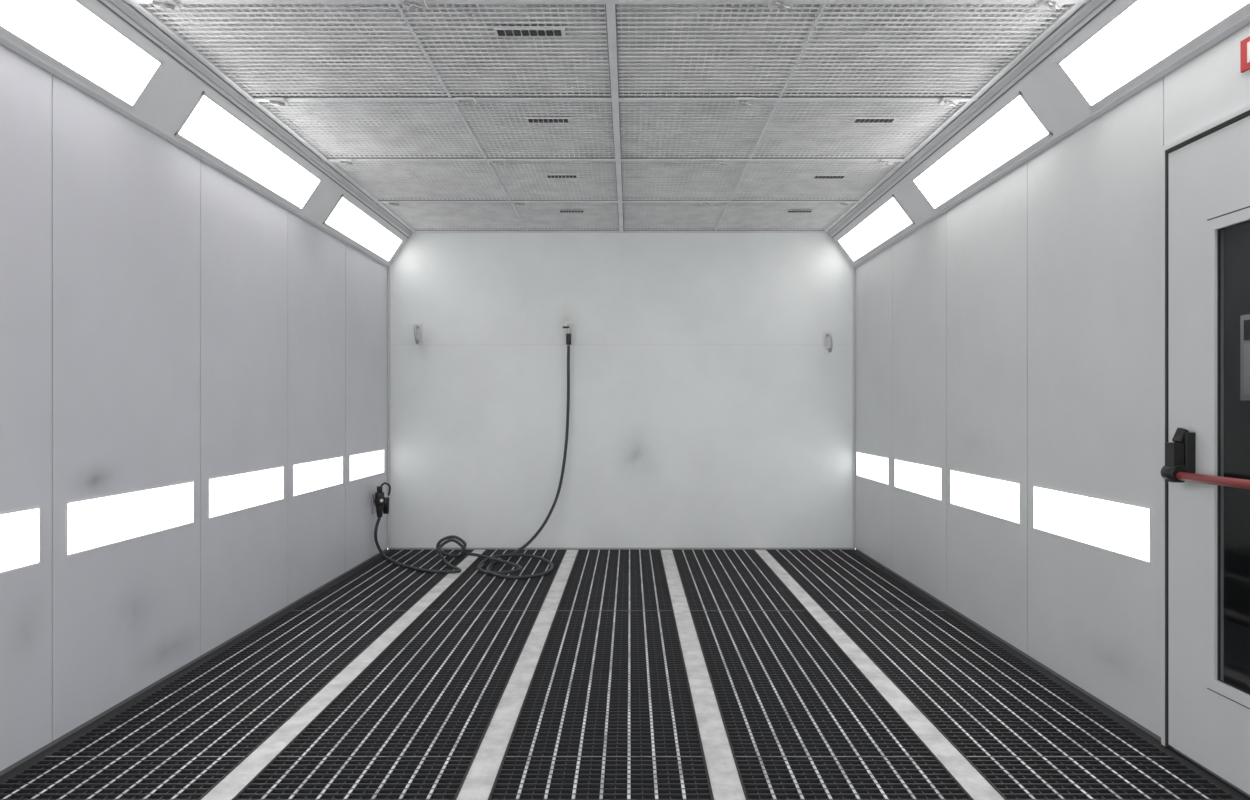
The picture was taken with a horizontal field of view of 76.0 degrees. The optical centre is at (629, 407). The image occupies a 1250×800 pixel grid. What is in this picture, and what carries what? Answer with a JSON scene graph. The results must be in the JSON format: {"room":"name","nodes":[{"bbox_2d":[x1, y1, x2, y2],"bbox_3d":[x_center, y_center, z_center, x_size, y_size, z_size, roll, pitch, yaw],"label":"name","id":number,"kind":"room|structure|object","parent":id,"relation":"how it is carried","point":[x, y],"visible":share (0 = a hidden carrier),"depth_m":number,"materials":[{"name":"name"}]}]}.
{"room":"paint spray booth","nodes":[
{"label":"paint spray booth","id":0,"kind":"room"},
{"bbox_2d":[0,44,386,775],"bbox_3d":[-2.112,0.154,2.975,0.080,2.707,7.750,0,0,0],"label":"wall","id":1,"kind":"structure","parent":0,"point":[165,320],"depth_m":3.44,"materials":[{"name":"metal"}]},
{"bbox_2d":[0,506,40,574],"bbox_3d":[-2.070,0.446,2.379,0.004,0.205,0.858,0,0,0],"label":"light panel","id":2,"kind":"object","parent":1,"relation":"attached to","point":[20,529],"visible":1,"depth_m":2.72,"materials":[{"name":"white plastic"}]},
{"bbox_2d":[65,480,193,556],"bbox_3d":[-2.070,0.446,3.366,0.004,0.205,0.863,0,0,0],"label":"light panel","id":3,"kind":"object","parent":1,"relation":"attached to","point":[97,522],"visible":1,"depth_m":3.28,"materials":[{"name":"white plastic"}]},
{"bbox_2d":[208,465,283,519],"bbox_3d":[-2.070,0.446,4.354,0.004,0.205,0.858,0,0,0],"label":"light panel","id":4,"kind":"object","parent":1,"relation":"attached to","point":[236,492],"visible":1,"depth_m":4.29,"materials":[{"name":"white plastic"}]},
{"bbox_2d":[292,456,342,496],"bbox_3d":[-2.070,0.446,5.339,0.004,0.205,0.858,0,0,0],"label":"light panel","id":5,"kind":"object","parent":1,"relation":"attached to","point":[315,475],"visible":1,"depth_m":5.28,"materials":[{"name":"white plastic"}]},
{"bbox_2d":[349,449,383,481],"bbox_3d":[-2.070,0.446,6.316,0.004,0.205,0.843,0,0,0],"label":"light panel","id":6,"kind":"object","parent":1,"relation":"attached to","point":[362,465],"visible":1,"depth_m":6.26,"materials":[{"name":"white plastic"}]},
{"bbox_2d":[371,482,390,517],"bbox_3d":[-2.003,0.739,6.456,0.139,0.278,0.148,0,0,0],"label":"air regulator","id":7,"kind":"object","parent":1,"relation":"attached to","point":[379,503],"visible":1,"depth_m":6.41,"materials":[{"name":"black paint"}]},
{"bbox_2d":[0,0,411,267],"bbox_3d":[-1.990,-1.365,2.975,0.247,0.340,7.750,0,0,0],"label":"wall","id":8,"kind":"structure","parent":0,"point":[181,79],"depth_m":3.55,"materials":[{"name":"metal"}]},
{"bbox_2d":[0,0,163,109],"bbox_3d":[-1.983,-1.327,2.580,0.136,0.200,1.420,0,0,0],"label":"ceiling light panel","id":9,"kind":"object","parent":8,"relation":"attached to","point":[70,34],"visible":1,"depth_m":2.90,"materials":[{"name":"white plastic"}]},
{"bbox_2d":[174,91,321,210],"bbox_3d":[-1.983,-1.327,4.290,0.136,0.200,1.380,0,0,0],"label":"ceiling light panel","id":10,"kind":"object","parent":8,"relation":"attached to","point":[209,126],"visible":1,"depth_m":4.12,"materials":[{"name":"white plastic"}]},
{"bbox_2d":[323,194,402,262],"bbox_3d":[-1.983,-1.327,6.055,0.136,0.200,1.430,0,0,0],"label":"ceiling light panel","id":11,"kind":"object","parent":8,"relation":"attached to","point":[346,218],"visible":1,"depth_m":5.92,"materials":[{"name":"white plastic"}]},
{"bbox_2d":[122,0,1090,232],"bbox_3d":[-0.086,-1.542,2.959,3.602,0.090,7.822,0,0,0],"label":"ceiling","id":12,"kind":"structure","parent":0,"point":[649,90],"depth_m":3.81,"materials":[{"name":"metal"}]},
{"bbox_2d":[148,0,180,9],"bbox_3d":[-1.720,-1.489,2.950,0.090,0.024,0.070,0,0,0],"label":"clip","id":13,"kind":"object","parent":12,"relation":"attached to","point":[172,4],"depth_m":2.94,"materials":[{"name":"silver metal"}]},
{"bbox_2d":[265,97,288,105],"bbox_3d":[-1.720,-1.489,3.900,0.090,0.024,0.070,0,0,0],"label":"clip","id":14,"kind":"object","parent":12,"relation":"attached to","point":[277,101],"depth_m":3.88,"materials":[{"name":"silver metal"}]},
{"bbox_2d":[337,159,355,164],"bbox_3d":[-1.720,-1.489,4.850,0.090,0.024,0.070,0,0,0],"label":"clip","id":15,"kind":"object","parent":12,"relation":"attached to","point":[343,161],"depth_m":4.84,"materials":[{"name":"silver metal"}]},
{"bbox_2d":[386,201,400,205],"bbox_3d":[-1.720,-1.489,5.830,0.090,0.024,0.070,0,0,0],"label":"clip","id":16,"kind":"object","parent":12,"relation":"attached to","point":[394,203],"depth_m":5.81,"materials":[{"name":"grey metal"}]},
{"bbox_2d":[399,0,427,8],"bbox_3d":[-0.800,-1.489,2.950,0.090,0.024,0.070,0,0,0],"label":"clip","id":17,"kind":"object","parent":12,"relation":"attached to","point":[413,4],"depth_m":2.94,"materials":[{"name":"silver metal"}]},
{"bbox_2d":[455,97,475,105],"bbox_3d":[-0.800,-1.489,3.900,0.090,0.024,0.070,0,0,0],"label":"clip","id":18,"kind":"object","parent":12,"relation":"attached to","point":[465,101],"depth_m":3.88,"materials":[{"name":"silver metal"}]},
{"bbox_2d":[490,159,505,164],"bbox_3d":[-0.800,-1.489,4.850,0.090,0.024,0.070,0,0,0],"label":"clip","id":19,"kind":"object","parent":12,"relation":"attached to","point":[494,161],"depth_m":4.84,"materials":[{"name":"grey metal"}]},
{"bbox_2d":[513,201,526,205],"bbox_3d":[-0.800,-1.489,5.830,0.090,0.024,0.070,0,0,0],"label":"clip","id":20,"kind":"object","parent":12,"relation":"attached to","point":[520,203],"depth_m":5.81,"materials":[{"name":"grey metal"}]},
{"bbox_2d":[494,28,565,35],"bbox_3d":[-0.400,-1.506,3.206,0.280,0.010,0.056,0,0,0],"label":"ceiling vent slot","id":21,"kind":"object","parent":12,"relation":"in","point":[499,31],"depth_m":3.20,"materials":[{"name":"black metal"}]},
{"bbox_2d":[526,118,570,122],"bbox_3d":[-0.425,-1.506,4.186,0.230,0.010,0.056,0,0,0],"label":"ceiling vent slot","id":22,"kind":"object","parent":12,"relation":"in","point":[530,120],"depth_m":4.18,"materials":[{"name":"black metal"}]},
{"bbox_2d":[546,174,578,177],"bbox_3d":[-0.440,-1.506,5.197,0.210,0.010,0.056,0,0,0],"label":"ceiling vent slot","id":23,"kind":"object","parent":12,"relation":"in","point":[547,175],"depth_m":5.19,"materials":[{"name":"black metal"}]},
{"bbox_2d":[559,210,584,211],"bbox_3d":[-0.444,-1.506,6.120,0.200,0.010,0.056,0,0,0],"label":"ceiling vent slot","id":24,"kind":"object","parent":12,"relation":"in","point":[559,210],"depth_m":6.10,"materials":[{"name":"black metal"}]},
{"bbox_2d":[700,201,712,205],"bbox_3d":[0.560,-1.489,5.830,0.090,0.024,0.070,0,0,0],"label":"clip","id":25,"kind":"object","parent":12,"relation":"attached to","point":[706,203],"depth_m":5.82,"materials":[{"name":"grey metal"}]},
{"bbox_2d":[714,159,729,164],"bbox_3d":[0.560,-1.489,4.850,0.090,0.024,0.070,0,0,0],"label":"clip","id":26,"kind":"object","parent":12,"relation":"attached to","point":[717,161],"depth_m":4.84,"materials":[{"name":"grey metal"}]},
{"bbox_2d":[735,97,754,105],"bbox_3d":[0.560,-1.489,3.900,0.090,0.024,0.070,0,0,0],"label":"clip","id":27,"kind":"object","parent":12,"relation":"attached to","point":[744,101],"depth_m":3.88,"materials":[{"name":"silver metal"}]},
{"bbox_2d":[768,0,794,9],"bbox_3d":[0.560,-1.489,2.950,0.090,0.024,0.070,0,0,0],"label":"clip","id":28,"kind":"object","parent":12,"relation":"attached to","point":[781,4],"depth_m":2.94,"materials":[{"name":"silver metal"}]},
{"bbox_2d":[786,210,813,211],"bbox_3d":[1.300,-1.506,6.120,0.200,0.010,0.056,0,0,0],"label":"ceiling vent slot","id":29,"kind":"object","parent":12,"relation":"in","point":[787,210],"depth_m":6.10,"materials":[{"name":"black metal"}]},
{"bbox_2d":[813,175,846,177],"bbox_3d":[1.300,-1.506,5.210,0.210,0.010,0.056,0,0,0],"label":"ceiling vent slot","id":30,"kind":"object","parent":12,"relation":"in","point":[815,176],"depth_m":5.19,"materials":[{"name":"black metal"}]},
{"bbox_2d":[837,201,850,205],"bbox_3d":[1.560,-1.489,5.830,0.090,0.024,0.070,0,0,0],"label":"clip","id":31,"kind":"object","parent":12,"relation":"attached to","point":[843,203],"depth_m":5.81,"materials":[{"name":"grey metal"}]},
{"bbox_2d":[852,118,896,122],"bbox_3d":[1.280,-1.506,4.186,0.220,0.010,0.056,0,0,0],"label":"ceiling vent slot","id":32,"kind":"object","parent":12,"relation":"in","point":[871,120],"depth_m":4.18,"materials":[{"name":"black metal"}]},
{"bbox_2d":[878,159,896,164],"bbox_3d":[1.560,-1.489,4.850,0.090,0.024,0.070,0,0,0],"label":"clip","id":33,"kind":"object","parent":12,"relation":"attached to","point":[883,161],"depth_m":4.84,"materials":[{"name":"grey metal"}]},
{"bbox_2d":[938,97,961,105],"bbox_3d":[1.560,-1.489,3.900,0.090,0.024,0.070,0,0,0],"label":"clip","id":34,"kind":"object","parent":12,"relation":"attached to","point":[948,101],"depth_m":3.88,"materials":[{"name":"silver metal"}]},
{"bbox_2d":[1036,0,1067,9],"bbox_3d":[1.560,-1.489,2.950,0.090,0.024,0.070,0,0,0],"label":"clip","id":35,"kind":"object","parent":12,"relation":"attached to","point":[1051,4],"depth_m":2.94,"materials":[{"name":"silver metal"}]},
{"bbox_2d":[388,233,854,548],"bbox_3d":[-0.072,0.001,6.890,3.999,3.015,0.080,0,0,0],"label":"wall","id":36,"kind":"structure","parent":0,"point":[710,408],"depth_m":6.85,"materials":[{"name":"metal"}]},
{"bbox_2d":[414,324,421,343],"bbox_3d":[-1.815,-0.631,6.792,0.070,0.182,0.116,0,0,0],"label":"wall hook","id":37,"kind":"object","parent":36,"relation":"attached to","point":[417,327],"visible":1,"depth_m":6.84,"materials":[{"name":"silver metal"}]},
{"bbox_2d":[563,321,572,344],"bbox_3d":[-0.530,-0.639,6.814,0.080,0.205,0.072,0,0,0],"label":"valve","id":38,"kind":"object","parent":36,"relation":"attached to","point":[568,326],"visible":1,"depth_m":6.79,"materials":[{"name":"silver metal"}]},
{"bbox_2d":[387,268,855,547],"bbox_3d":[-0.072,-0.001,6.840,3.999,2.397,0.020,0,0,0],"label":"trim","id":39,"kind":"structure","parent":36,"relation":"attached to","point":[388,269],"depth_m":6.83,"materials":[{"name":"grey metal"}]},
{"bbox_2d":[823,332,832,351],"bbox_3d":[1.687,-0.561,6.792,0.070,0.182,0.116,0,0,0],"label":"wall hook","id":40,"kind":"object","parent":36,"relation":"attached to","point":[827,338],"visible":1,"depth_m":6.84,"materials":[{"name":"silver metal"}]},
{"bbox_2d":[0,549,1249,799],"bbox_3d":[-0.072,1.357,2.975,3.999,0.303,7.750,0,0,0],"label":"floor","id":41,"kind":"structure","parent":0,"point":[606,674],"depth_m":3.30,"materials":[{"name":"grey metal"}]},
{"bbox_2d":[374,345,569,578],"bbox_3d":[-1.279,0.339,6.220,1.539,1.742,1.205,0,0,0],"label":"air hose","id":42,"kind":"object","parent":41,"relation":"on","point":[439,546],"visible":1,"depth_m":6.36,"materials":[{"name":"grey rubber"}]},
{"bbox_2d":[856,23,1249,797],"bbox_3d":[1.967,0.154,2.975,0.080,2.707,7.750,0,0,0],"label":"wall","id":43,"kind":"structure","parent":0,"point":[1014,334],"depth_m":3.74,"materials":[{"name":"metal"}]},
{"bbox_2d":[856,451,888,485],"bbox_3d":[1.925,0.472,6.372,0.004,0.212,0.853,0,0,0],"label":"light panel","id":44,"kind":"object","parent":43,"relation":"attached to","point":[872,467],"visible":1,"depth_m":6.32,"materials":[{"name":"white plastic"}]},
{"bbox_2d":[894,458,941,501],"bbox_3d":[1.925,0.472,5.377,0.004,0.212,0.883,0,0,0],"label":"light panel","id":45,"kind":"object","parent":43,"relation":"attached to","point":[925,480],"visible":1,"depth_m":5.33,"materials":[{"name":"white plastic"}]},
{"bbox_2d":[950,469,1020,524],"bbox_3d":[1.925,0.472,4.377,0.004,0.212,0.863,0,0,0],"label":"light panel","id":46,"kind":"object","parent":43,"relation":"attached to","point":[999,498],"visible":1,"depth_m":4.31,"materials":[{"name":"white plastic"}]},
{"bbox_2d":[828,0,1249,267],"bbox_3d":[1.831,-1.366,2.975,0.272,0.343,7.750,0,0,0],"label":"cove","id":47,"kind":"object","parent":43,"relation":"attached to","point":[1038,76],"visible":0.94,"depth_m":3.53,"materials":[{"name":"paint"}]},
{"bbox_2d":[837,195,914,262],"bbox_3d":[1.827,-1.327,6.055,0.153,0.201,1.430,0,0,0],"label":"ceiling light panel","id":48,"kind":"object","parent":47,"relation":"attached to","point":[889,219],"visible":1,"depth_m":5.92,"materials":[{"name":"white plastic"}]},
{"bbox_2d":[911,91,1052,210],"bbox_3d":[1.827,-1.327,4.290,0.153,0.201,1.380,0,0,0],"label":"ceiling light panel","id":49,"kind":"object","parent":47,"relation":"attached to","point":[1015,127],"visible":1,"depth_m":4.12,"materials":[{"name":"white plastic"}]},
{"bbox_2d":[1056,0,1249,108],"bbox_3d":[1.827,-1.327,2.580,0.153,0.201,1.420,0,0,0],"label":"ceiling light panel","id":50,"kind":"object","parent":47,"relation":"attached to","point":[1143,35],"visible":1,"depth_m":2.88,"materials":[{"name":"white plastic"}]},
{"bbox_2d":[1033,485,1151,563],"bbox_3d":[1.925,0.472,3.386,0.004,0.212,0.863,0,0,0],"label":"light panel","id":51,"kind":"object","parent":43,"relation":"attached to","point":[1121,528],"visible":1,"depth_m":3.30,"materials":[{"name":"white plastic"}]},
{"bbox_2d":[1161,104,1249,746],"bbox_3d":[1.953,0.136,2.388,0.088,2.145,0.975,0,0,0],"label":"frame","id":52,"kind":"object","parent":43,"relation":"attached to","point":[1243,112],"visible":0.4,"depth_m":2.85,"materials":[{"name":"paint"}]},
{"bbox_2d":[1168,116,1249,794],"bbox_3d":[1.938,0.146,2.388,0.047,2.100,0.915,0,0,0],"label":"leaf","id":53,"kind":"object","parent":43,"relation":"attached to","point":[1209,176],"visible":0.79,"depth_m":2.71,"materials":[{"name":"paint"}]},
{"bbox_2d":[1161,428,1249,489],"bbox_3d":[1.874,0.160,2.377,0.083,0.186,0.775,0,0,0],"label":"bar","id":54,"kind":"object","parent":53,"relation":"attached to","point":[1179,467],"visible":1,"depth_m":2.71,"materials":[{"name":"red"}]},
{"bbox_2d":[1206,206,1249,708],"bbox_3d":[1.914,0.153,2.392,0.018,1.554,0.518,0,0,0],"label":"window","id":55,"kind":"structure","parent":53,"relation":"attached to","point":[1214,226],"depth_m":2.61,"materials":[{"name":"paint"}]},
{"bbox_2d":[1240,36,1249,72],"bbox_3d":[1.921,-1.103,2.393,0.011,0.098,0.245,0,0,0],"label":"exit sign","id":56,"kind":"object","parent":43,"relation":"attached to","point":[1244,44],"visible":1,"depth_m":2.50,"materials":[{"name":"red plastic"}]},
{"bbox_2d":[1224,222,1249,627],"bbox_3d":[2.735,-0.092,3.500,1.430,2.600,5.000,0,0,0],"label":"wall","id":57,"kind":"structure","parent":0,"point":[1236,238],"depth_m":4.49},
{"bbox_2d":[1240,314,1249,399],"bbox_3d":[3.388,-0.277,4.015,0.025,0.470,0.830,0,0,0],"label":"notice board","id":58,"kind":"object","parent":57,"relation":"attached to","point":[1244,319],"visible":1,"depth_m":4.39,"materials":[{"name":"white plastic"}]},
{"bbox_2d":[1224,619,1249,692],"bbox_3d":[2.708,1.233,3.500,1.383,0.050,4.900,0,0,0],"label":"floor","id":59,"kind":"structure","parent":0,"point":[1236,636],"depth_m":3.90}
]}

